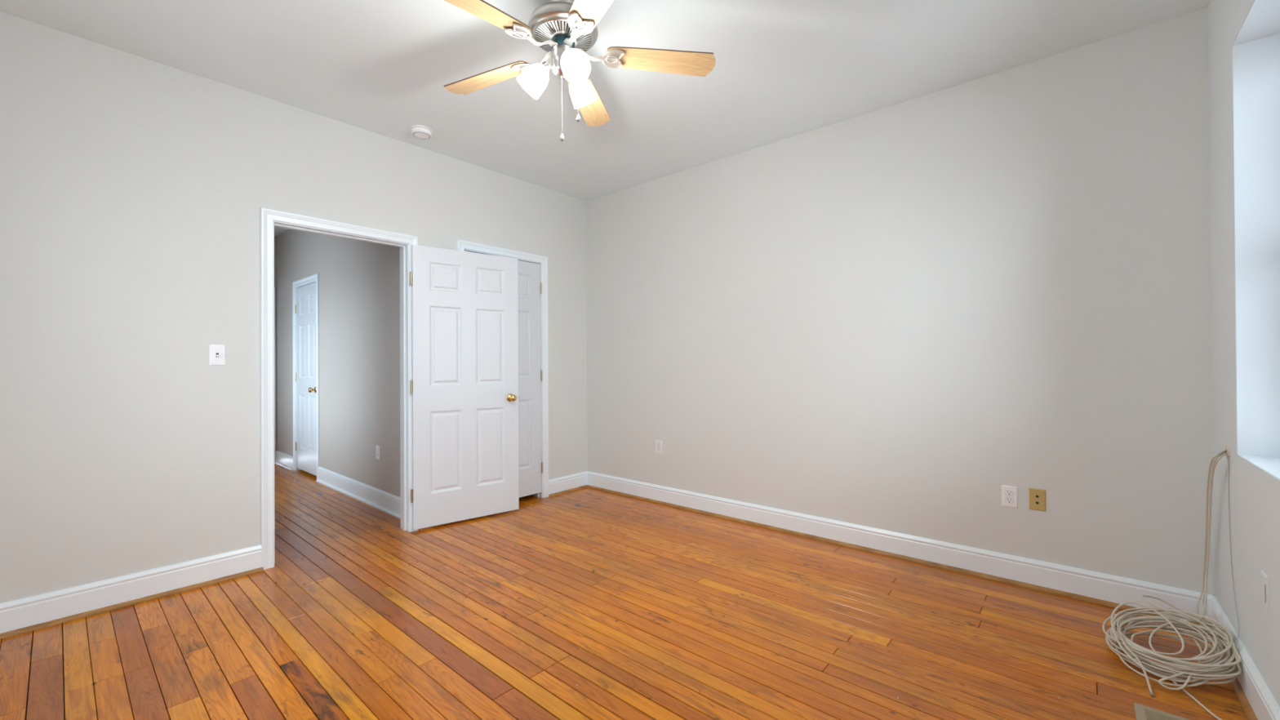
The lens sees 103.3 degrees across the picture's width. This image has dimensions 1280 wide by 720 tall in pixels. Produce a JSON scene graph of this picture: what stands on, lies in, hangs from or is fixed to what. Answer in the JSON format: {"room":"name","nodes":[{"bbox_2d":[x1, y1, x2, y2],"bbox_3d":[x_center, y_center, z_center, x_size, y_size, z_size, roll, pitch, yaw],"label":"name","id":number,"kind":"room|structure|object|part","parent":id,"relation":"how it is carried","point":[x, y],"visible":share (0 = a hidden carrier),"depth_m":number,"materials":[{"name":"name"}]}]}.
{"room":"empty bedroom","nodes":[
{"label":"empty bedroom","id":0,"kind":"room"},
{"bbox_2d":[274,235,276,450],"bbox_3d":[-4.544,-0.123,6.255,0.120,2.803,3.520,-1,0,41],"label":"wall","id":1,"kind":"structure","parent":0,"point":[275,237],"depth_m":6.24,"materials":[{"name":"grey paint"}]},
{"bbox_2d":[274,287,275,461],"bbox_3d":[-4.824,0.181,5.915,0.138,2.155,0.910,-1,0,41],"label":"trim","id":2,"kind":"structure","parent":1,"relation":"attached to","point":[274,287],"depth_m":6.21,"materials":[{"name":"white paint"}]},
{"bbox_2d":[0,11,586,623],"bbox_3d":[-2.038,-0.153,3.196,0.012,2.803,4.860,-1,0,41],"label":"wall","id":3,"kind":"structure","parent":0,"point":[134,189],"depth_m":2.63,"materials":[{"name":"beige paint"}]},
{"bbox_2d":[0,544,263,639],"bbox_3d":[-2.904,1.154,2.147,0.034,0.146,2.141,-1,0,41],"label":"baseboard","id":4,"kind":"structure","parent":3,"relation":"attached to","point":[26,615],"depth_m":2.52,"materials":[{"name":"white paint"}]},
{"bbox_2d":[208,344,225,365],"bbox_3d":[-2.348,-0.027,2.813,0.019,0.114,0.070,-1,0,41],"label":"light switch","id":5,"kind":"object","parent":3,"relation":"attached to","point":[216,353],"visible":1,"depth_m":2.81,"materials":[{"name":"white plastic"}]},
{"bbox_2d":[418,523,447,530],"bbox_3d":[-1.495,1.155,3.772,0.034,0.146,0.314,-1,0,41],"label":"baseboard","id":6,"kind":"structure","parent":3,"relation":"attached to","point":[424,528],"depth_m":3.69,"materials":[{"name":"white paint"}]},
{"bbox_2d":[548,471,586,497],"bbox_3d":[-0.659,1.156,4.736,0.034,0.146,0.486,-1,0,41],"label":"baseboard","id":7,"kind":"structure","parent":3,"relation":"attached to","point":[558,486],"depth_m":4.71,"materials":[{"name":"white paint"}]},
{"bbox_3d":[-0.653,1.219,4.730,0.018,0.020,0.486,-1,0,41],"label":"shoe molding","id":8,"kind":"part","parent":7,"relation":"part of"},
{"bbox_2d":[276,229,400,497],"bbox_3d":[-3.035,-0.138,5.070,3.714,2.803,0.120,-1,0,41],"label":"wall","id":9,"kind":"structure","parent":0,"point":[359,281],"depth_m":4.70,"materials":[{"name":"grey paint"}]},
{"bbox_2d":[274,450,293,470],"bbox_3d":[-4.213,1.182,5.989,0.709,0.146,0.034,-1,0,41],"label":"baseboard","id":10,"kind":"structure","parent":9,"relation":"attached to","point":[286,460],"depth_m":5.98,"materials":[{"name":"white paint"}]},
{"bbox_3d":[-4.218,1.246,5.983,0.709,0.020,0.018,-1,0,41],"label":"shoe molding","id":11,"kind":"part","parent":10,"relation":"part of","materials":[{"name":"white paint"}]},
{"bbox_2d":[295,282,316,475],"bbox_3d":[-3.613,0.200,5.520,0.730,2.035,0.167,-1,0,41],"label":"door","id":12,"kind":"structure","parent":9,"relation":"in","point":[306,297],"depth_m":5.50,"materials":[{"name":"white paint"}]},
{"bbox_3d":[-3.428,0.312,5.293,0.064,0.064,0.066,-1,0,41],"label":"knob","id":13,"kind":"part","parent":12,"relation":"part of","materials":[{"name":"gold metal"}]},
{"bbox_2d":[292,273,319,479],"bbox_3d":[-3.592,0.179,5.541,0.840,2.140,0.138,-1,0,41],"label":"trim","id":14,"kind":"structure","parent":9,"relation":"attached to","point":[315,277],"depth_m":5.69,"materials":[{"name":"white paint"}]},
{"bbox_2d":[315,466,400,519],"bbox_3d":[-2.496,1.165,4.500,2.173,0.146,0.034,-1,0,41],"label":"baseboard","id":15,"kind":"structure","parent":9,"relation":"attached to","point":[388,503],"depth_m":4.45,"materials":[{"name":"white paint"}]},
{"bbox_2d":[376,445,379,459],"bbox_3d":[-2.216,0.782,4.276,0.070,0.114,0.007,-1,0,41],"label":"wall outlet","id":16,"kind":"object","parent":9,"relation":"attached to","point":[377,446],"visible":1,"depth_m":4.27,"materials":[{"name":"white plastic"}]},
{"bbox_2d":[0,0,1210,236],"bbox_3d":[-1.919,-1.606,3.027,8.340,0.100,4.960,-1,0,41],"label":"ceiling","id":17,"kind":"structure","parent":0,"point":[783,69],"depth_m":2.64,"materials":[{"name":"white paint"}]},
{"bbox_2d":[410,124,432,139],"bbox_3d":[-1.476,-1.533,3.422,0.140,0.048,0.140,-1,0,41],"label":"smoke detector","id":18,"kind":"object","parent":17,"relation":"attached to","point":[420,131],"visible":1,"depth_m":3.38,"materials":[{"name":"white plastic"}]},
{"bbox_2d":[444,0,715,141],"bbox_3d":[-0.364,-1.250,2.136,1.276,0.639,1.248,-1,0,41],"label":"ceiling fan","id":19,"kind":"object","parent":17,"relation":"hanging from","point":[566,29],"visible":1,"depth_m":2.14,"materials":[{"name":"silver metal"}]},
{"bbox_3d":[-0.706,-1.309,2.354,0.483,0.006,0.135,0,11,27],"label":"blade","id":20,"kind":"part","parent":19,"relation":"part of","materials":[{"name":"beige wood"}]},
{"bbox_3d":[-0.629,-1.312,1.859,0.483,0.006,0.135,0,11,-45],"label":"blade","id":21,"kind":"part","parent":19,"relation":"part of","materials":[{"name":"beige wood"}]},
{"bbox_3d":[-0.435,-1.308,2.053,0.219,0.041,0.105,0,11,-45],"label":"blade arm","id":22,"kind":"part","parent":19,"relation":"part of","materials":[{"name":"beige metal"}]},
{"bbox_3d":[-0.461,-1.307,2.229,0.219,0.041,0.105,0,11,27],"label":"blade arm","id":23,"kind":"part","parent":19,"relation":"part of","materials":[{"name":"beige metal"}]},
{"bbox_3d":[-0.443,-1.205,2.163,0.114,0.118,0.114,41,1,2],"label":"lamp shade","id":24,"kind":"part","parent":19,"relation":"part of","materials":[{"name":"white glass"}]},
{"bbox_2d":[541,61,552,71],"bbox_3d":[-0.399,-1.252,2.160,0.054,0.043,0.050,-1,0,41],"label":"socket","id":25,"kind":"object","parent":19,"relation":"attached to","point":[545,66],"depth_m":2.14,"materials":[{"name":"silver metal"}]},
{"bbox_3d":[-0.332,-1.117,2.157,0.003,0.310,0.003,-1,0,41],"label":"pull chain","id":26,"kind":"part","parent":19,"relation":"part of","materials":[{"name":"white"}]},
{"bbox_3d":[-0.273,-1.210,2.059,0.054,0.087,0.054,0,-41,-28],"label":"bulb","id":27,"kind":"part","parent":19,"relation":"part of","materials":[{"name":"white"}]},
{"bbox_3d":[-0.271,-1.206,2.056,0.114,0.118,0.114,0,-41,-28],"label":"lamp shade","id":28,"kind":"part","parent":19,"relation":"part of","materials":[{"name":"white glass"}]},
{"bbox_3d":[-0.259,-1.309,2.024,0.105,0.041,0.219,12,-6,-26],"label":"blade arm","id":29,"kind":"part","parent":19,"relation":"part of","materials":[{"name":"beige metal"}]},
{"bbox_3d":[-0.264,-1.205,2.258,0.114,0.118,0.114,-1,41,32],"label":"lamp shade","id":30,"kind":"part","parent":19,"relation":"part of","materials":[{"name":"white glass"}]},
{"bbox_3d":[-0.258,-1.310,2.580,0.135,0.006,0.483,-11,-2,9],"label":"blade","id":31,"kind":"part","parent":19,"relation":"part of","materials":[{"name":"brown wood"}]},
{"bbox_3d":[-0.135,-1.315,1.778,0.135,0.006,0.483,12,-6,-26],"label":"blade","id":32,"kind":"part","parent":19,"relation":"part of","materials":[{"name":"brown wood"}]},
{"bbox_3d":[-0.177,-1.309,2.182,0.219,0.041,0.105,0,-11,-9],"label":"blade arm","id":33,"kind":"part","parent":19,"relation":"part of","materials":[{"name":"beige metal"}]},
{"bbox_3d":[0.095,-1.314,2.224,0.483,0.006,0.135,0,-11,-9],"label":"blade","id":34,"kind":"part","parent":19,"relation":"part of","materials":[{"name":"brown wood"}]},
{"bbox_2d":[0,462,1247,719],"bbox_3d":[-1.990,1.258,3.071,7.990,0.060,4.945,-1,0,41],"label":"floor","id":35,"kind":"structure","parent":0,"point":[587,603],"depth_m":2.23,"materials":[{"name":"brown wood"}]},
{"bbox_2d":[1133,702,1189,719],"bbox_3d":[1.782,1.199,1.633,0.262,0.012,0.135,-1,0,41],"label":"floor vent","id":36,"kind":"object","parent":35,"relation":"in","point":[1142,712],"visible":1,"depth_m":1.71,"materials":[{"name":"beige metal"}]},
{"bbox_2d":[1111,451,1226,690],"bbox_3d":[2.180,0.776,2.071,0.751,0.825,0.304,0,0,-30],"label":"coaxial cable","id":37,"kind":"object","parent":35,"relation":"on","point":[1163,678],"visible":0.77,"depth_m":2.00,"materials":[{"name":"beige plastic"}]},
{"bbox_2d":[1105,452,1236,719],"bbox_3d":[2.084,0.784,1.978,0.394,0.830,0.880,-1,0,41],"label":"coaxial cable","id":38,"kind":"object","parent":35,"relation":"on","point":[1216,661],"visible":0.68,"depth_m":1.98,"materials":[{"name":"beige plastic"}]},
{"bbox_2d":[1102,448,1241,697],"bbox_3d":[2.150,0.778,1.994,0.711,0.841,0.383,0,0,-7],"label":"coaxial cable","id":39,"kind":"object","parent":35,"relation":"on","point":[1215,668],"visible":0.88,"depth_m":1.98,"materials":[{"name":"beige plastic"}]},
{"bbox_2d":[586,7,1214,595],"bbox_3d":[1.172,-0.169,3.550,4.376,2.803,0.120,-1,0,41],"label":"wall","id":40,"kind":"structure","parent":0,"point":[897,317],"depth_m":2.92,"materials":[{"name":"beige paint"}]},
{"bbox_2d":[655,440,662,453],"bbox_3d":[0.159,0.746,4.344,0.070,0.114,0.007,-1,0,41],"label":"wall outlet","id":41,"kind":"object","parent":40,"relation":"attached to","point":[658,443],"visible":1,"depth_m":4.34,"materials":[{"name":"white plastic"}]},
{"bbox_2d":[586,471,1213,625],"bbox_3d":[1.016,1.140,3.583,4.076,0.146,0.034,-1,0,41],"label":"baseboard","id":42,"kind":"structure","parent":40,"relation":"attached to","point":[1090,586],"depth_m":2.97,"materials":[{"name":"white paint"}]},
{"bbox_2d":[1001,484,1017,508],"bbox_3d":[2.003,0.741,2.745,0.070,0.114,0.007,-1,0,41],"label":"wall outlet","id":43,"kind":"object","parent":40,"relation":"attached to","point":[1009,494],"visible":1,"depth_m":2.74,"materials":[{"name":"white plastic"}]},
{"bbox_2d":[1004,490,1013,496],"bbox_3d":[2.002,0.722,2.743,0.036,0.028,0.002,-1,0,41],"label":"receptacle","id":44,"kind":"object","parent":43,"relation":"attached to","point":[1007,493],"depth_m":2.74,"materials":[{"name":"white plastic"}]},
{"bbox_2d":[1005,497,1013,503],"bbox_3d":[2.002,0.761,2.743,0.036,0.028,0.002,-1,0,41],"label":"receptacle","id":45,"kind":"object","parent":43,"relation":"attached to","point":[1008,500],"depth_m":2.74,"materials":[{"name":"white plastic"}]},
{"bbox_2d":[1028,487,1045,511],"bbox_3d":[2.092,0.735,2.666,0.070,0.114,0.009,-1,0,41],"label":"phone jack plate","id":46,"kind":"object","parent":40,"relation":"attached to","point":[1037,497],"visible":1,"depth_m":2.67,"materials":[{"name":"brown plastic"}]},
{"bbox_2d":[1207,0,1279,707],"bbox_3d":[1.121,-0.186,0.379,0.300,2.803,4.740,-1,0,41],"label":"wall","id":47,"kind":"structure","parent":0,"point":[1254,494],"depth_m":1.98,"materials":[{"name":"paint"}]},
{"bbox_2d":[1225,444,1230,457],"bbox_3d":[2.352,0.366,2.027,0.006,0.052,0.052,-1,0,41],"label":"cable grommet","id":48,"kind":"object","parent":47,"relation":"attached to","point":[1227,446],"visible":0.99,"depth_m":2.01,"materials":[{"name":"beige plastic"}]},
{"bbox_2d":[1226,456,1239,652],"bbox_3d":[2.257,0.742,1.922,0.266,0.734,0.016,0,0,-44],"label":"wire","id":49,"kind":"object","parent":47,"relation":"attached to","point":[1227,456],"visible":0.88,"depth_m":2.00,"materials":[{"name":"grey"}]},
{"bbox_2d":[1208,595,1279,719],"bbox_3d":[1.002,1.124,0.481,0.034,0.146,4.740,-1,0,41],"label":"baseboard","id":50,"kind":"structure","parent":47,"relation":"attached to","point":[1255,697],"depth_m":1.74,"materials":[{"name":"white paint"}]},
{"bbox_3d":[0.996,1.187,0.486,0.018,0.020,4.740,-1,0,41],"label":"shoe molding","id":51,"kind":"part","parent":50,"relation":"part of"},
{"bbox_2d":[1232,0,1279,457],"bbox_3d":[2.028,-0.418,1.442,0.278,1.561,1.035,-1,0,41],"label":"window","id":52,"kind":"structure","parent":47,"relation":"in","point":[1256,46],"depth_m":1.88,"materials":[{"name":"glass"}]},
{"bbox_2d":[1237,454,1279,480],"bbox_3d":[1.994,0.360,1.471,0.179,0.006,1.033,-1,0,41],"label":"window sill","id":53,"kind":"structure","parent":47,"relation":"attached to","point":[1270,465],"depth_m":1.75,"materials":[{"name":"white paint"}]},
{"bbox_2d":[1259,569,1268,613],"bbox_3d":[2.018,0.747,1.638,0.007,0.114,0.070,-1,0,41],"label":"wall outlet","id":54,"kind":"object","parent":47,"relation":"attached to","point":[1264,578],"visible":1,"depth_m":1.62,"materials":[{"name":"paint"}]},
{"bbox_3d":[-2.087,-0.153,3.239,0.118,2.803,4.860,-1,0,41],"label":"wall","id":55,"kind":"structure","parent":0,"visible":0},
{"bbox_2d":[260,207,418,569],"bbox_3d":[-1.969,0.169,3.362,0.166,2.120,0.928,-1,0,41],"label":"trim","id":56,"kind":"structure","parent":55,"relation":"attached to","point":[269,219],"depth_m":3.08,"materials":[{"name":"white paint"}]},
{"bbox_2d":[410,244,519,529],"bbox_3d":[-1.316,0.192,3.873,0.832,2.035,0.167,0,0,-39],"label":"door","id":57,"kind":"structure","parent":55,"relation":"in","point":[464,382],"depth_m":3.83,"materials":[{"name":"white paint"}]},
{"bbox_3d":[-1.020,0.302,4.043,0.064,0.064,0.066,0,0,-39],"label":"knob","id":58,"kind":"part","parent":57,"relation":"part of","materials":[{"name":"gold metal"}]},
{"bbox_2d":[456,239,548,497],"bbox_3d":[-1.167,0.151,4.274,0.148,2.157,0.876,-1,0,41],"label":"trim","id":59,"kind":"structure","parent":55,"relation":"attached to","point":[463,246],"depth_m":4.52,"materials":[{"name":"white paint"}]},
{"bbox_2d":[464,250,542,497],"bbox_3d":[-1.141,0.161,4.251,0.167,2.035,0.762,-1,0,41],"label":"door","id":60,"kind":"structure","parent":55,"relation":"in","point":[529,285],"depth_m":4.43,"materials":[{"name":"white paint"}]}
]}

